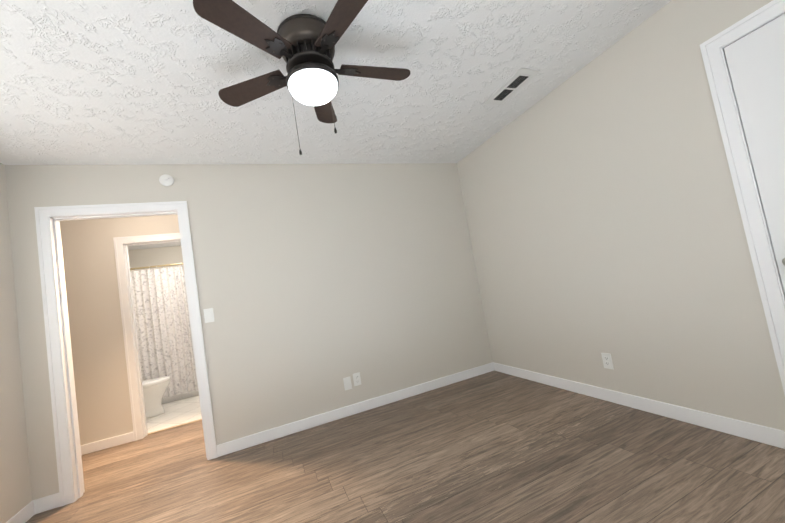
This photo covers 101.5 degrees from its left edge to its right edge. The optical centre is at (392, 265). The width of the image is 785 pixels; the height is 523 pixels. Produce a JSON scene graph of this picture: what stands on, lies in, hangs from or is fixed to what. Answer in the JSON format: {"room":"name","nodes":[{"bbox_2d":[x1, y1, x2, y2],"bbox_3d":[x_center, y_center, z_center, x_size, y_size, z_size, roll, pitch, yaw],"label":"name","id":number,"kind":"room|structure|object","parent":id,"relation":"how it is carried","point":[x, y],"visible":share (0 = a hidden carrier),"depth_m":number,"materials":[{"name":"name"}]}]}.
{"room":"empty bedroom","nodes":[
{"label":"empty bedroom","id":0,"kind":"room"},
{"bbox_2d":[0,163,31,522],"bbox_3d":[-2.042,0.270,0.643,0.120,2.440,3.420,-8,-4,-22],"label":"wall","id":1,"kind":"structure","parent":0,"point":[15,491],"depth_m":2.13,"materials":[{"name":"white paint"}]},
{"bbox_2d":[6,501,34,522],"bbox_3d":[-1.813,1.425,0.643,0.013,0.092,3.300,-8,-4,-22],"label":"baseboard","id":2,"kind":"structure","parent":1,"relation":"attached to","point":[26,513],"depth_m":2.07,"materials":[{"name":"white"}]},
{"bbox_2d":[60,215,179,445],"bbox_3d":[-2.994,0.616,3.352,2.053,2.440,0.120,-8,-4,-22],"label":"wall","id":3,"kind":"structure","parent":0,"point":[98,354],"depth_m":3.28,"materials":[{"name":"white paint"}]},
{"bbox_2d":[81,432,133,454],"bbox_3d":[-3.121,1.810,3.068,1.067,0.092,0.013,-8,-4,-22],"label":"baseboard","id":4,"kind":"structure","parent":3,"relation":"attached to","point":[106,443],"depth_m":3.18,"materials":[{"name":"white wood"}]},
{"bbox_2d":[113,233,180,440],"bbox_3d":[-2.398,0.700,3.577,0.921,2.113,0.152,-8,-4,-22],"label":"door frame","id":5,"kind":"structure","parent":3,"relation":"attached to","point":[121,245],"depth_m":3.38,"materials":[{"name":"white wood"}]},
{"bbox_2d":[128,246,184,273],"bbox_3d":[-3.693,0.886,5.565,2.390,2.440,0.120,-8,-4,-22],"label":"wall","id":6,"kind":"structure","parent":0,"point":[154,256],"depth_m":5.49,"materials":[{"name":"beige paint"}]},
{"bbox_2d":[184,274,194,358],"bbox_3d":[-3.278,1.005,5.193,1.698,2.020,0.840,-8,-4,-22],"label":"wall panels","id":7,"kind":"object","parent":6,"relation":"attached to","point":[189,318],"depth_m":5.56,"materials":[{"name":"tile"}]},
{"bbox_2d":[146,395,201,432],"bbox_3d":[-3.079,1.997,4.449,2.390,0.100,2.350,-8,-4,-22],"label":"floor","id":8,"kind":"structure","parent":0,"point":[182,411],"depth_m":3.94,"materials":[{"name":"white tile"}]},
{"bbox_2d":[142,376,170,418],"bbox_3d":[-3.245,1.555,4.069,0.725,0.772,0.480,-8,-4,-22],"label":"toilet","id":9,"kind":"object","parent":8,"relation":"on","point":[154,390],"visible":0.42,"depth_m":4.04,"materials":[{"name":"white ceramic"}]},
{"bbox_2d":[147,419,201,434],"bbox_3d":[-2.243,1.742,3.544,0.775,0.007,0.045,-8,-4,-22],"label":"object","id":10,"kind":"structure","parent":8,"relation":"on","point":[174,426],"depth_m":3.48,"materials":[{"name":"beige wood"}]},
{"bbox_2d":[162,359,198,403],"bbox_3d":[-3.269,1.794,5.093,1.435,0.450,0.827,-8,-4,-22],"label":"bathtub","id":11,"kind":"object","parent":8,"relation":"on","point":[179,397],"depth_m":4.70,"materials":[{"name":"white ceramic"}]},
{"bbox_2d":[5,163,492,499],"bbox_3d":[-0.849,0.241,3.040,4.140,2.440,0.120,-8,-4,-22],"label":"wall","id":12,"kind":"structure","parent":0,"point":[317,284],"depth_m":2.96,"materials":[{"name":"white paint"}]},
{"bbox_2d":[32,493,59,513],"bbox_3d":[-2.353,1.622,2.184,0.147,0.092,0.013,-8,-4,-22],"label":"baseboard","id":13,"kind":"structure","parent":12,"relation":"attached to","point":[47,503],"depth_m":2.18,"materials":[{"name":"white"}]},
{"bbox_2d":[34,201,216,506],"bbox_3d":[-2.036,0.567,2.525,0.956,2.113,0.152,-8,-4,-22],"label":"door frame","id":14,"kind":"structure","parent":12,"relation":"attached to","point":[62,391],"depth_m":2.37,"materials":[{"name":"white wood"}]},
{"bbox_2d":[159,174,173,185],"bbox_3d":[-1.885,-0.708,2.678,0.103,0.103,0.025,-8,-4,-22],"label":"smoke detector","id":15,"kind":"object","parent":12,"relation":"attached to","point":[166,180],"visible":1,"depth_m":2.67,"materials":[{"name":"white plastic"}]},
{"bbox_2d":[203,308,214,322],"bbox_3d":[-1.529,0.419,2.674,0.070,0.115,0.014,-8,-4,-22],"label":"light switch","id":16,"kind":"object","parent":12,"relation":"attached to","point":[209,315],"visible":1,"depth_m":2.67,"materials":[{"name":"white plastic"}]},
{"bbox_2d":[343,376,351,390],"bbox_3d":[-0.423,1.115,3.023,0.070,0.115,0.006,-8,-4,-22],"label":"cover","id":17,"kind":"object","parent":12,"relation":"attached to","point":[347,383],"visible":1,"depth_m":3.02,"materials":[{"name":"white plastic"}]},
{"bbox_2d":[216,362,493,456],"bbox_3d":[-0.129,1.320,3.108,2.797,0.092,0.013,-8,-4,-22],"label":"baseboard","id":18,"kind":"structure","parent":12,"relation":"attached to","point":[232,446],"depth_m":2.97,"materials":[{"name":"white wood"}]},
{"bbox_2d":[353,372,360,385],"bbox_3d":[-0.338,1.088,3.059,0.070,0.115,0.007,-8,-4,-22],"label":"duplex electrical outlet","id":19,"kind":"object","parent":12,"relation":"attached to","point":[356,379],"visible":1,"depth_m":3.06,"materials":[{"name":"white plastic"}]},
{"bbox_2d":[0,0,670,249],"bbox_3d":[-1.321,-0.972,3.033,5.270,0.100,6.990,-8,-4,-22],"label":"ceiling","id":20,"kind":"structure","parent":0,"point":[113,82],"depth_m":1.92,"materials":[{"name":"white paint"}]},
{"bbox_2d":[193,0,409,154],"bbox_3d":[-0.352,-0.868,1.614,1.010,0.613,1.044,-8,-4,-22],"label":"fan","id":21,"kind":"object","parent":20,"relation":"hanging from","point":[302,46],"visible":1,"depth_m":1.51,"materials":[{"name":"brown wood"}]},
{"bbox_2d":[483,68,539,104],"bbox_3d":[0.881,-1.321,2.404,0.175,0.012,0.410,-8,-4,-22],"label":"ceiling vent","id":22,"kind":"object","parent":20,"relation":"in","point":[513,84],"visible":1,"depth_m":2.37,"materials":[{"name":"white metal"}]},
{"bbox_2d":[26,370,784,522],"bbox_3d":[-0.608,1.399,1.721,4.990,0.100,4.640,-8,-4,-22],"label":"floor","id":23,"kind":"structure","parent":0,"point":[494,446],"depth_m":1.95,"materials":[{"name":"brown wood"}]},
{"bbox_2d":[457,0,784,430],"bbox_3d":[1.593,-0.213,2.294,0.120,2.440,3.158,-8,-4,-22],"label":"wall","id":24,"kind":"structure","parent":0,"point":[603,214],"depth_m":2.12,"materials":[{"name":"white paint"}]},
{"bbox_2d":[601,353,613,369],"bbox_3d":[1.606,0.717,2.400,0.007,0.115,0.070,-8,-4,-22],"label":"duplex electrical outlet","id":25,"kind":"object","parent":24,"relation":"attached to","point":[607,361],"visible":1,"depth_m":2.40,"materials":[{"name":"white plastic"}]},
{"bbox_2d":[493,362,784,448],"bbox_3d":[1.560,1.006,2.598,0.013,0.092,2.244,-8,-4,-22],"label":"baseboard","id":26,"kind":"structure","parent":24,"relation":"attached to","point":[758,433],"depth_m":2.06,"materials":[{"name":"white wood"}]},
{"bbox_2d":[700,0,784,394],"bbox_3d":[2.038,-0.195,1.214,0.140,2.113,0.956,-8,-4,-22],"label":"door frame","id":27,"kind":"structure","parent":24,"relation":"attached to","point":[760,244],"depth_m":1.60,"materials":[{"name":"white wood"}]},
{"bbox_2d":[724,14,784,292],"bbox_3d":[2.015,-0.159,1.197,0.164,2.027,0.812,-8,-4,-22],"label":"entry door","id":28,"kind":"structure","parent":24,"relation":"in","point":[756,61],"depth_m":1.54,"materials":[{"name":"white wood"}]},
{"bbox_3d":[-3.894,0.826,4.230,0.120,2.440,2.210,-8,-4,-22],"label":"wall","id":29,"kind":"structure","parent":0,"visible":0},
{"bbox_2d":[130,263,197,398],"bbox_3d":[-3.235,0.925,4.727,1.440,1.930,0.080,-8,-4,-22],"label":"shower curtain","id":30,"kind":"object","parent":29,"relation":"hanging from","point":[165,347],"visible":0.71,"depth_m":4.69,"materials":[{"name":"white fabric"}]}
]}

